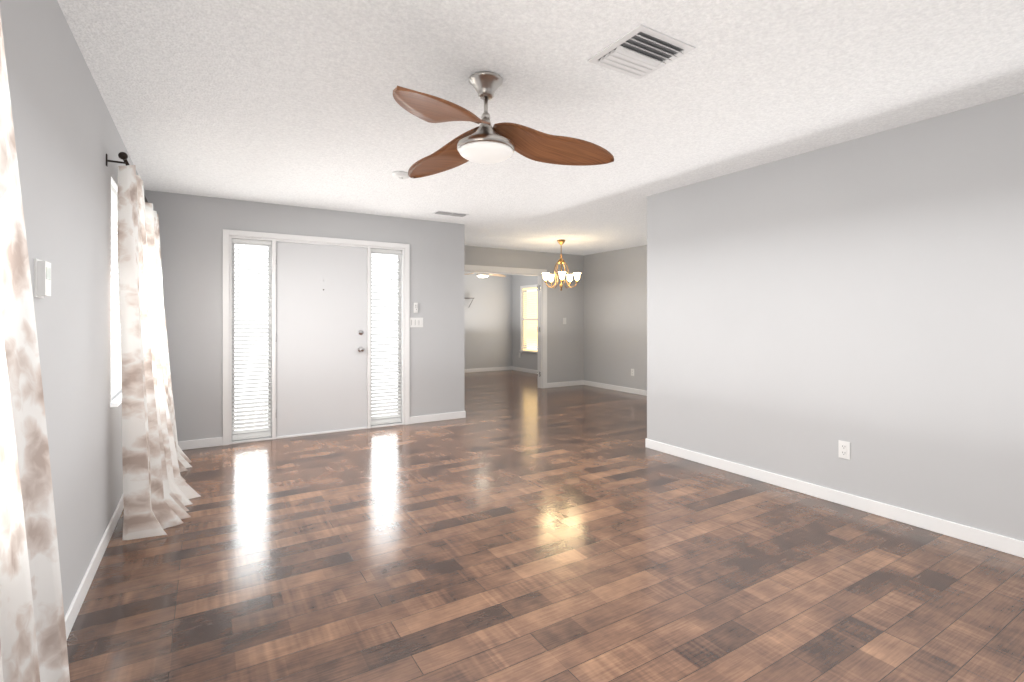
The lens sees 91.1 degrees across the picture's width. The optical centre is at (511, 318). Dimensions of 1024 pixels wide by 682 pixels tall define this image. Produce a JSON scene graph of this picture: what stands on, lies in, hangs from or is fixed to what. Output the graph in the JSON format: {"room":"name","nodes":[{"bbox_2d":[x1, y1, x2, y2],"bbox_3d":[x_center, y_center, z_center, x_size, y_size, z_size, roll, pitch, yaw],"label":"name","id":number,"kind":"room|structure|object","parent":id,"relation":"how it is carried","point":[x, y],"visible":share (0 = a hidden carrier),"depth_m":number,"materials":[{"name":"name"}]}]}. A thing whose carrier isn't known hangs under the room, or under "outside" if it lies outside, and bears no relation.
{"room":"empty living room","nodes":[
{"label":"empty living room","id":0,"kind":"room"},
{"bbox_2d":[0,0,145,616],"bbox_3d":[-1.564,0.035,1.535,0.130,2.430,7.410,0,0,-31],"label":"wall","id":1,"kind":"structure","parent":0,"point":[67,136],"depth_m":2.04,"materials":[{"name":"grey paint"}]},
{"bbox_2d":[34,258,50,297],"bbox_3d":[-1.546,-0.130,1.657,0.027,0.125,0.085,0,0,-31],"label":"thermostat","id":2,"kind":"object","parent":1,"relation":"attached to","point":[42,279],"visible":1,"depth_m":1.63,"materials":[{"name":"white plastic"}]},
{"bbox_2d":[64,494,123,640],"bbox_3d":[-1.503,1.208,1.572,0.012,0.085,7.150,0,0,-31],"label":"baseboard","id":3,"kind":"structure","parent":1,"relation":"attached to","point":[70,617],"depth_m":2.36,"materials":[{"name":"white wood"}]},
{"bbox_2d":[110,177,121,406],"bbox_3d":[-2.758,-0.158,3.524,0.165,1.345,1.510,0,0,-31],"label":"window","id":4,"kind":"structure","parent":1,"relation":"in","point":[116,401],"depth_m":3.49,"materials":[{"name":"white"}]},
{"bbox_2d":[111,184,121,397],"bbox_3d":[-2.751,-0.165,3.528,0.048,1.302,1.418,0,0,-31],"label":"window blind","id":5,"kind":"object","parent":4,"relation":"attached to","point":[116,375],"visible":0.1,"depth_m":3.30,"materials":[{"name":"white plastic"}]},
{"bbox_2d":[106,152,147,202],"bbox_3d":[-2.687,-0.878,3.603,0.106,0.067,2.070,0,0,-31],"label":"curtain rod","id":6,"kind":"object","parent":1,"relation":"attached to","point":[123,156],"visible":0.58,"depth_m":2.79,"materials":[{"name":"brown metal"}]},
{"bbox_2d":[117,165,200,539],"bbox_3d":[-2.197,0.184,3.162,0.407,2.124,0.712,0,0,-31],"label":"curtain","id":7,"kind":"object","parent":6,"relation":"hanging from","point":[159,492],"visible":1,"depth_m":2.88,"materials":[{"name":"white fabric"}]},
{"bbox_2d":[145,202,191,480],"bbox_3d":[-2.789,0.184,4.069,0.338,2.124,0.867,0,0,-31],"label":"panel","id":8,"kind":"object","parent":6,"relation":"hanging from","point":[153,238],"visible":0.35,"depth_m":4.08,"materials":[{"name":"white fabric"}]},
{"bbox_2d":[146,190,464,440],"bbox_3d":[-2.018,0.035,5.522,3.250,2.430,0.130,0,0,-31],"label":"wall","id":9,"kind":"structure","parent":0,"point":[191,227],"depth_m":5.02,"materials":[{"name":"grey paint"}]},
{"bbox_2d":[178,437,222,449],"bbox_3d":[-3.090,1.208,4.785,0.590,0.085,0.012,0,0,-31],"label":"baseboard","id":10,"kind":"structure","parent":9,"relation":"attached to","point":[218,441],"depth_m":4.83,"materials":[{"name":"white wood"}]},
{"bbox_2d":[235,245,267,429],"bbox_3d":[-2.672,0.211,5.153,0.357,1.978,0.004,0,0,-31],"label":"window","id":11,"kind":"structure","parent":9,"relation":"in","point":[267,327],"depth_m":5.15,"materials":[{"name":"glass"}]},
{"bbox_2d":[232,239,270,440],"bbox_3d":[-2.645,0.213,5.109,0.357,2.014,0.054,0,0,-31],"label":"blinds","id":12,"kind":"object","parent":11,"relation":"attached to","point":[249,435],"visible":0.96,"depth_m":5.11,"materials":[{"name":"white plastic"}]},
{"bbox_2d":[223,229,409,445],"bbox_3d":[-2.061,0.188,5.487,1.910,2.125,0.146,0,0,-31],"label":"door frame","id":13,"kind":"structure","parent":9,"relation":"attached to","point":[228,290],"depth_m":5.23,"materials":[{"name":"white wood"}]},
{"bbox_2d":[276,242,366,436],"bbox_3d":[-2.038,0.225,5.441,0.940,2.038,0.120,0,0,-31],"label":"entry door","id":14,"kind":"structure","parent":9,"relation":"in","point":[321,338],"depth_m":5.44,"materials":[{"name":"white paint"}]},
{"bbox_2d":[372,254,397,414],"bbox_3d":[-1.488,0.211,5.875,0.367,1.978,0.004,0,0,-31],"label":"window","id":15,"kind":"structure","parent":9,"relation":"in","point":[373,254],"depth_m":5.88,"materials":[{"name":"glass"}]},
{"bbox_2d":[371,249,401,424],"bbox_3d":[-1.462,0.213,5.831,0.367,2.014,0.054,0,0,-31],"label":"blinds","id":16,"kind":"object","parent":15,"relation":"attached to","point":[391,419],"visible":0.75,"depth_m":5.83,"materials":[{"name":"white plastic"}]},
{"bbox_2d":[414,303,417,312],"bbox_3d":[-1.141,-0.125,5.967,0.050,0.120,0.024,0,0,-31],"label":"switch","id":17,"kind":"object","parent":9,"relation":"attached to","point":[415,307],"visible":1,"depth_m":5.96,"materials":[{"name":"white plastic"}]},
{"bbox_2d":[410,318,422,326],"bbox_3d":[-1.135,0.050,5.978,0.165,0.115,0.012,0,0,-31],"label":"rocker light switch","id":18,"kind":"object","parent":9,"relation":"attached to","point":[416,322],"visible":1,"depth_m":5.97,"materials":[{"name":"white plastic"}]},
{"bbox_2d":[410,411,465,423],"bbox_3d":[-0.910,1.208,6.116,0.720,0.085,0.012,0,0,-31],"label":"baseboard","id":19,"kind":"structure","parent":9,"relation":"attached to","point":[462,414],"depth_m":6.11,"materials":[{"name":"white wood"}]},
{"bbox_2d":[465,272,512,368],"bbox_3d":[-1.556,0.035,11.311,3.830,2.430,0.130,0,0,-31],"label":"wall","id":20,"kind":"structure","parent":0,"point":[492,325],"depth_m":11.85,"materials":[{"name":"grey paint"}]},
{"bbox_2d":[465,366,511,372],"bbox_3d":[-1.519,1.208,11.250,3.570,0.085,0.012,0,0,-31],"label":"baseboard","id":21,"kind":"structure","parent":20,"relation":"attached to","point":[510,367],"depth_m":11.80,"materials":[{"name":"white wood"}]},
{"bbox_2d":[465,246,583,387],"bbox_3d":[-0.091,0.035,8.643,3.290,2.430,0.130,0,0,-31],"label":"wall","id":22,"kind":"structure","parent":0,"point":[565,352],"depth_m":9.14,"materials":[{"name":"grey paint"}]},
{"bbox_2d":[465,265,546,387],"bbox_3d":[-0.454,0.190,8.422,2.440,2.120,0.162,0,0,-31],"label":"door frame","id":23,"kind":"structure","parent":22,"relation":"attached to","point":[500,270],"depth_m":8.95,"materials":[{"name":"white wood"}]},
{"bbox_2d":[547,380,583,387],"bbox_3d":[0.974,1.208,9.210,0.820,0.085,0.012,0,0,-31],"label":"baseboard","id":24,"kind":"structure","parent":22,"relation":"attached to","point":[558,384],"depth_m":9.20,"materials":[{"name":"white wood"}]},
{"bbox_2d":[513,275,537,369],"bbox_3d":[0.847,0.035,10.915,0.140,2.430,3.030,0,0,-31],"label":"wall","id":25,"kind":"structure","parent":0,"point":[528,360],"depth_m":11.90,"materials":[{"name":"grey paint"}]},
{"bbox_2d":[519,284,537,352],"bbox_3d":[0.496,0.025,11.374,0.060,1.570,1.140,0,0,-31],"label":"window","id":26,"kind":"structure","parent":25,"relation":"in","point":[521,318],"depth_m":11.80,"materials":[{"name":"white"}]},
{"bbox_2d":[523,287,537,350],"bbox_3d":[0.531,0.025,11.395,0.058,1.440,0.980,0,0,-31],"label":"window blind","id":27,"kind":"object","parent":26,"relation":"attached to","point":[529,324],"visible":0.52,"depth_m":11.55,"materials":[{"name":"white plastic"}]},
{"bbox_2d":[512,366,571,381],"bbox_3d":[0.762,1.208,10.927,0.012,0.085,2.880,0,0,-31],"label":"baseboard","id":28,"kind":"structure","parent":25,"relation":"attached to","point":[513,368],"depth_m":11.66,"materials":[{"name":"white wood"}]},
{"bbox_2d":[57,0,1023,254],"bbox_3d":[0.178,-1.230,5.351,7.420,0.100,12.450,0,0,-31],"label":"ceiling","id":29,"kind":"structure","parent":0,"point":[289,102],"depth_m":2.60,"materials":[{"name":"white paint"}]},
{"bbox_2d":[392,171,408,178],"bbox_3d":[-0.908,-1.159,4.097,0.144,0.042,0.144,0,0,-31],"label":"smoke detector","id":30,"kind":"object","parent":29,"relation":"attached to","point":[399,174],"visible":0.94,"depth_m":4.05,"materials":[{"name":"white plastic"}]},
{"bbox_2d":[433,210,468,216],"bbox_3d":[-0.690,-1.172,5.660,0.380,0.016,0.160,0,0,-31],"label":"ceiling vent","id":31,"kind":"object","parent":29,"relation":"in","point":[450,213],"visible":1,"depth_m":5.63,"materials":[{"name":"white metal"}]},
{"bbox_2d":[465,273,505,277],"bbox_3d":[-0.475,-1.001,10.191,1.013,0.358,1.060,0,0,-31],"label":"ceiling fan","id":32,"kind":"object","parent":29,"relation":"hanging from","point":[482,275],"visible":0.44,"depth_m":10.15,"materials":[{"name":"silver metal"}]},
{"bbox_2d":[393,71,613,177],"bbox_3d":[-0.160,-0.978,2.618,1.259,0.403,1.102,0,0,-31],"label":"room ceiling fan","id":33,"kind":"object","parent":29,"relation":"hanging from","point":[485,142],"visible":1,"depth_m":2.46,"materials":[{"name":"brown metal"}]},
{"bbox_2d":[542,239,580,290],"bbox_3d":[0.728,-0.795,7.592,0.586,0.770,0.568,0,0,-31],"label":"dining chandelier","id":34,"kind":"object","parent":29,"relation":"hanging from","point":[561,261],"visible":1,"depth_m":7.54,"materials":[{"name":"gold metal"}]},
{"bbox_2d":[587,24,694,78],"bbox_3d":[0.571,-1.168,2.241,0.330,0.029,0.330,0,0,-31],"label":"ceiling vent","id":35,"kind":"object","parent":29,"relation":"in","point":[640,51],"visible":1,"depth_m":2.21,"materials":[{"name":"white metal"}]},
{"bbox_2d":[67,370,1023,681],"bbox_3d":[0.178,1.300,5.351,7.420,0.100,12.450,0,0,-31],"label":"floor","id":36,"kind":"structure","parent":0,"point":[517,526],"depth_m":2.47,"materials":[{"name":"laminate"}]},
{"bbox_2d":[584,245,646,390],"bbox_3d":[2.381,0.035,7.874,0.130,2.430,4.020,0,0,-31],"label":"wall","id":37,"kind":"structure","parent":0,"point":[615,317],"depth_m":8.69,"materials":[{"name":"grey paint"}]},
{"bbox_2d":[584,380,646,395],"bbox_3d":[2.355,1.208,7.781,0.012,0.085,3.890,0,0,-31],"label":"baseboard","id":38,"kind":"structure","parent":37,"relation":"attached to","point":[606,386],"depth_m":8.67,"materials":[{"name":"white wood"}]},
{"bbox_2d":[647,93,1023,540],"bbox_3d":[2.645,0.035,2.798,0.130,2.430,4.920,0,0,-31],"label":"wall","id":39,"kind":"structure","parent":0,"point":[863,296],"depth_m":3.24,"materials":[{"name":"grey paint"}]},
{"bbox_2d":[645,438,1023,557],"bbox_3d":[2.581,1.208,2.766,0.012,0.085,4.932,0,0,-31],"label":"baseboard","id":40,"kind":"structure","parent":39,"relation":"attached to","point":[1012,546],"depth_m":3.26,"materials":[{"name":"white wood"}]},
{"bbox_2d":[838,440,849,459],"bbox_3d":[2.221,0.880,3.359,0.009,0.115,0.070,0,0,-31],"label":"outlet","id":41,"kind":"object","parent":39,"relation":"attached to","point":[844,449],"visible":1,"depth_m":3.36,"materials":[{"name":"white plastic"}]},
{"label":"outside","id":42,"kind":"structure","parent":0,"visible":0},
{"bbox_2d":[114,217,396,406],"bbox_3d":[-0.277,-0.250,5.425,10.620,4.000,12.450,0,0,-31],"label":"sky","id":43,"kind":"structure","parent":42,"point":[266,299],"depth_m":7.10,"materials":[{"name":"white"}]},
{"bbox_3d":[-0.773,-0.878,0.466,0.106,0.067,1.920,0,0,-31],"label":"curtain rod","id":44,"kind":"object","parent":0,"visible":0},
{"bbox_2d":[0,14,69,681],"bbox_3d":[-0.917,0.184,0.796,0.121,2.124,1.615,0,0,-31],"label":"curtain","id":45,"kind":"object","parent":44,"relation":"hanging from","point":[33,644],"visible":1,"depth_m":1.18,"materials":[{"name":"white fabric"}]}
]}

